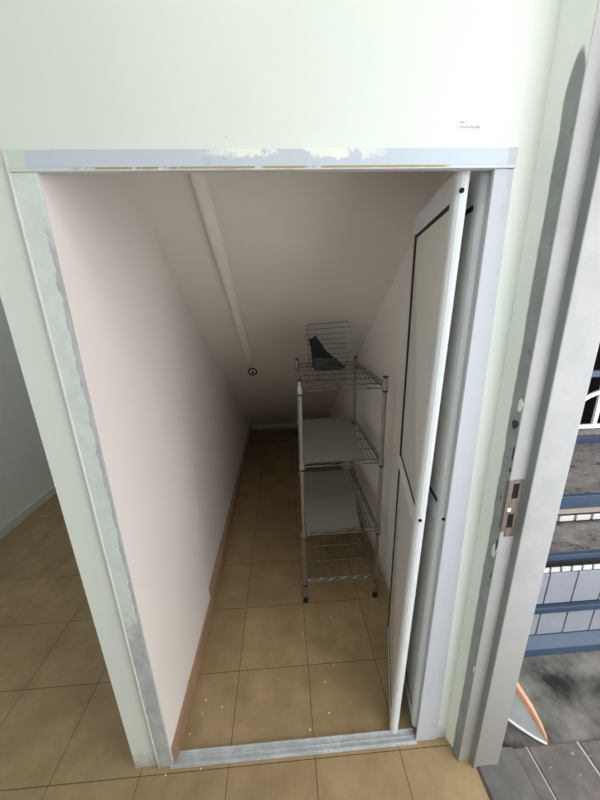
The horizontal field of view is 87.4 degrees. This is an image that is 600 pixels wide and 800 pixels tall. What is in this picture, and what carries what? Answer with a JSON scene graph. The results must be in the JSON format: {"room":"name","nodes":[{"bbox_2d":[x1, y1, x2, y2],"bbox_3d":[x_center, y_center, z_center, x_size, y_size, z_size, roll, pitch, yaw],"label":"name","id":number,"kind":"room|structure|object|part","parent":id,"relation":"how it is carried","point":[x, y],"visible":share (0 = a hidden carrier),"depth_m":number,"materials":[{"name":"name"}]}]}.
{"room":"hallway","nodes":[
{"label":"hallway","id":0,"kind":"room"},
{"bbox_2d":[0,297,53,527],"bbox_3d":[-2.147,0.005,0.693,0.120,2.750,6.600,-3,17,-3],"label":"wall","id":1,"kind":"structure","parent":0,"point":[25,473],"depth_m":2.39,"materials":[{"name":"paint"}]},
{"bbox_2d":[0,485,56,539],"bbox_3d":[-2.043,1.283,1.078,0.012,0.075,6.600,-3,17,-3],"label":"baseboard","id":2,"kind":"structure","parent":1,"relation":"attached to","point":[20,517],"depth_m":2.44,"materials":[{"name":"beige wood"}]},
{"bbox_2d":[0,10,249,767],"bbox_3d":[-0.641,-0.524,2.314,0.140,2.750,3.378,-3,17,-3],"label":"wall","id":3,"kind":"structure","parent":0,"point":[172,429],"depth_m":0.93,"materials":[{"name":"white paint"}]},
{"bbox_2d":[171,425,251,760],"bbox_3d":[-0.537,0.797,2.555,0.047,0.075,3.069,-3,17,-3],"label":"baseboard","id":4,"kind":"structure","parent":3,"relation":"attached to","point":[213,588],"depth_m":1.56,"materials":[{"name":"wood"}]},
{"bbox_2d":[250,422,297,429],"bbox_3d":[-0.165,0.211,4.087,0.995,0.300,0.100,-3,17,-3],"label":"wall","id":5,"kind":"structure","parent":0,"point":[290,422],"depth_m":4.07,"materials":[{"name":"white paint"}]},
{"bbox_2d":[251,423,296,428],"bbox_3d":[-0.159,0.322,4.055,0.995,0.045,0.025,-3,17,-3],"label":"baseboard","id":6,"kind":"structure","parent":5,"relation":"attached to","point":[276,424],"depth_m":4.04,"materials":[{"name":"grey wood"}]},
{"bbox_2d":[0,0,560,737],"bbox_3d":[0.002,-0.079,0.757,0.968,2.750,0.068,-3,17,-3],"label":"wall","id":7,"kind":"structure","parent":0,"point":[90,74],"depth_m":0.57,"materials":[{"name":"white paint"}]},
{"bbox_2d":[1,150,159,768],"bbox_3d":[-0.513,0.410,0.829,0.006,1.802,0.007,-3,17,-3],"label":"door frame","id":8,"kind":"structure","parent":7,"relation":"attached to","point":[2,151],"depth_m":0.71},
{"bbox_2d":[4,147,517,768],"bbox_3d":[-0.024,0.383,0.867,0.982,1.804,0.042,-3,17,-3],"label":"door frame","id":9,"kind":"structure","parent":7,"relation":"attached to","point":[25,166],"depth_m":0.70,"materials":[{"name":"paint"}]},
{"bbox_3d":[-0.055,-0.460,0.604,0.969,0.035,0.014,-3,17,-3],"label":"header rail","id":10,"kind":"part","parent":9,"relation":"part of","materials":[{"name":"grey metal"}]},
{"bbox_2d":[387,171,491,733],"bbox_3d":[0.410,0.305,1.064,0.129,1.784,0.404,2,17,14],"label":"door","id":11,"kind":"structure","parent":9,"relation":"in","point":[449,230],"depth_m":0.88,"materials":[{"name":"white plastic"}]},
{"bbox_3d":[0.387,1.130,1.321,0.027,0.059,0.342,2,17,13],"label":"rail","id":12,"kind":"part","parent":11,"relation":"part of","materials":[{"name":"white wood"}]},
{"bbox_3d":[0.385,0.710,1.193,0.042,0.817,0.342,2,17,13],"label":"panel","id":13,"kind":"part","parent":11,"relation":"part of","materials":[{"name":"white wood"}]},
{"bbox_3d":[0.374,0.290,1.070,0.027,0.060,0.335,1,17,10],"label":"rail","id":14,"kind":"part","parent":11,"relation":"part of","materials":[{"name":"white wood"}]},
{"bbox_3d":[0.448,1.125,1.331,0.027,0.059,0.322,0,17,6],"label":"rail","id":15,"kind":"part","parent":11,"relation":"part of","materials":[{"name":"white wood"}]},
{"bbox_3d":[0.436,0.705,1.206,0.031,0.817,0.321,0,17,5],"label":"panel","id":16,"kind":"part","parent":11,"relation":"part of","materials":[{"name":"white wood"}]},
{"bbox_3d":[0.371,-0.108,0.950,0.041,0.770,0.335,1,17,10],"label":"panel","id":17,"kind":"part","parent":11,"relation":"part of","materials":[{"name":"white wood"}]},
{"bbox_3d":[0.428,0.285,1.080,0.027,0.060,0.320,0,17,5],"label":"rail","id":18,"kind":"part","parent":11,"relation":"part of","materials":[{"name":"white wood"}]},
{"bbox_3d":[0.361,-0.504,0.834,0.027,0.056,0.332,0,17,7],"label":"rail","id":19,"kind":"part","parent":11,"relation":"part of","materials":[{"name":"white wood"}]},
{"bbox_3d":[0.421,-0.113,0.961,0.031,0.770,0.320,0,17,5],"label":"panel","id":20,"kind":"part","parent":11,"relation":"part of","materials":[{"name":"white wood"}]},
{"bbox_3d":[0.409,-0.508,0.844,0.027,0.056,0.319,-1,17,3],"label":"rail","id":21,"kind":"part","parent":11,"relation":"part of","materials":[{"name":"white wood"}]},
{"bbox_2d":[125,171,445,423],"bbox_3d":[-0.100,-0.300,2.325,0.995,2.150,3.030,-3,17,-3],"label":"ceiling","id":22,"kind":"structure","parent":0,"point":[303,249],"depth_m":1.29,"materials":[{"name":"paint"}]},
{"bbox_2d":[189,173,252,362],"bbox_3d":[-0.315,-0.514,1.367,0.047,0.937,1.376,-3,17,-3],"label":"conduit","id":23,"kind":"object","parent":22,"relation":"attached to","point":[200,183],"visible":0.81,"depth_m":1.17,"materials":[{"name":"white plastic"}]},
{"bbox_2d":[248,365,256,375],"bbox_3d":[-0.335,-0.207,2.222,0.068,0.072,0.065,-3,17,-3],"label":"holder","id":24,"kind":"object","parent":22,"relation":"attached to","point":[252,370],"visible":1,"depth_m":2.20,"materials":[{"name":"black plastic"}]},
{"bbox_2d":[0,428,599,799],"bbox_3d":[1.592,0.846,2.537,7.550,0.150,9.200,-3,17,-3],"label":"floor","id":25,"kind":"structure","parent":0,"point":[63,736],"depth_m":1.30,"materials":[{"name":"beige tile"}]},
{"bbox_2d":[295,356,387,602],"bbox_3d":[0.185,0.406,1.797,0.405,1.217,0.604,-3,17,-3],"label":"wire shelving unit","id":26,"kind":"object","parent":25,"relation":"on","point":[327,498],"visible":0.99,"depth_m":1.67,"materials":[{"name":"silver metal"}]},
{"bbox_3d":[-0.001,0.320,2.061,0.019,1.180,0.019,-3,17,-3],"label":"post","id":27,"kind":"part","parent":26,"relation":"part of","materials":[{"name":"silver metal"}]},
{"bbox_3d":[0.014,0.484,1.510,0.019,1.180,0.019,-3,17,-3],"label":"post","id":28,"kind":"part","parent":26,"relation":"part of","materials":[{"name":"silver metal"}]},
{"bbox_2d":[309,335,344,369],"bbox_3d":[0.148,-0.257,1.685,0.196,0.171,0.118,-3,17,-3],"label":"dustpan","id":29,"kind":"object","parent":26,"relation":"on","point":[321,359],"visible":1,"depth_m":1.68,"materials":[{"name":"black plastic"}]},
{"bbox_2d":[306,321,351,365],"bbox_3d":[0.155,-0.317,1.769,0.271,0.239,0.013,-3,17,-3],"label":"wire rack","id":30,"kind":"object","parent":26,"relation":"on","point":[309,363],"visible":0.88,"depth_m":1.76,"materials":[{"name":"silver metal"}]},
{"bbox_3d":[0.169,-0.138,1.635,0.381,0.027,0.580,-3,17,-3],"label":"shelf","id":31,"kind":"part","parent":26,"relation":"part of","materials":[{"name":"silver metal"}]},
{"bbox_3d":[0.190,0.574,1.848,0.381,0.027,0.580,-3,17,-3],"label":"shelf","id":32,"kind":"part","parent":26,"relation":"part of","materials":[{"name":"silver metal"}]},
{"bbox_3d":[0.198,0.857,1.932,0.381,0.027,0.580,-3,17,-3],"label":"shelf","id":33,"kind":"part","parent":26,"relation":"part of","materials":[{"name":"silver metal"}]},
{"bbox_3d":[0.179,0.210,1.739,0.381,0.027,0.580,-3,17,-3],"label":"shelf","id":34,"kind":"part","parent":26,"relation":"part of","materials":[{"name":"silver metal"}]},
{"bbox_3d":[0.355,0.304,2.079,0.019,1.180,0.019,-3,17,-3],"label":"post","id":35,"kind":"part","parent":26,"relation":"part of","materials":[{"name":"silver metal"}]},
{"bbox_3d":[0.387,0.468,1.528,0.019,1.180,0.019,-3,17,-3],"label":"post","id":36,"kind":"part","parent":26,"relation":"part of","materials":[{"name":"silver metal"}]},
{"bbox_2d":[507,682,547,744],"bbox_3d":[0.740,1.053,1.135,0.305,0.350,0.052,6,18,25],"label":"board","id":37,"kind":"object","parent":25,"relation":"on","point":[523,717],"visible":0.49,"depth_m":1.12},
{"bbox_2d":[524,428,599,656],"bbox_3d":[1.723,0.646,1.734,2.150,0.726,0.838,-3,17,-3],"label":"stairs","id":38,"kind":"structure","parent":25,"relation":"on","point":[566,618],"depth_m":1.41,"materials":[{"name":"blue metal"}]},
{"bbox_3d":[1.748,0.858,1.424,2.150,0.355,0.025,-3,17,-3],"label":"riser panel","id":39,"kind":"part","parent":38,"relation":"part of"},
{"bbox_2d":[579,369,599,428],"bbox_3d":[2.008,-0.009,1.964,1.500,0.379,0.042,-3,17,-3],"label":"railing","id":40,"kind":"object","parent":38,"relation":"on","point":[596,373],"visible":0.16,"depth_m":1.97,"materials":[{"name":"white metal"}]},
{"bbox_3d":[2.013,0.159,2.017,1.500,0.026,0.020,-3,17,-3],"label":"rail","id":41,"kind":"part","parent":40,"relation":"part of","materials":[{"name":"white metal"}]},
{"bbox_3d":[2.003,-0.172,1.916,1.500,0.040,0.040,-3,17,-3],"label":"rail","id":42,"kind":"part","parent":40,"relation":"part of","materials":[{"name":"blue metal"}]},
{"bbox_2d":[327,0,561,732],"bbox_3d":[0.550,-0.116,0.827,0.137,2.750,6.600,-3,17,-3],"label":"wall","id":43,"kind":"structure","parent":0,"point":[382,352],"depth_m":1.69,"materials":[{"name":"white paint"}]},
{"bbox_2d":[445,0,599,767],"bbox_3d":[0.597,0.299,0.306,0.140,2.250,1.082,-3,17,-3],"label":"door frame","id":44,"kind":"structure","parent":43,"relation":"attached to","point":[554,336],"depth_m":0.71,"materials":[{"name":"grey paint"}]},
{"bbox_3d":[0.532,0.273,0.794,0.038,0.165,0.010,-3,17,-3],"label":"strike plate","id":45,"kind":"part","parent":44,"relation":"part of","materials":[{"name":"metal"}]},
{"bbox_2d":[526,742,599,799],"bbox_3d":[1.702,1.458,0.467,1.718,0.114,1.478,-3,17,-3],"label":"room structure","id":46,"kind":"structure","parent":0,"point":[580,746],"depth_m":1.07},
{"bbox_2d":[580,343,599,423],"bbox_3d":[2.807,-1.308,3.280,4.858,3.500,0.100,-3,17,-3],"label":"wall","id":47,"kind":"structure","parent":0,"point":[594,385],"depth_m":3.65,"materials":[{"name":"black"}]}
]}

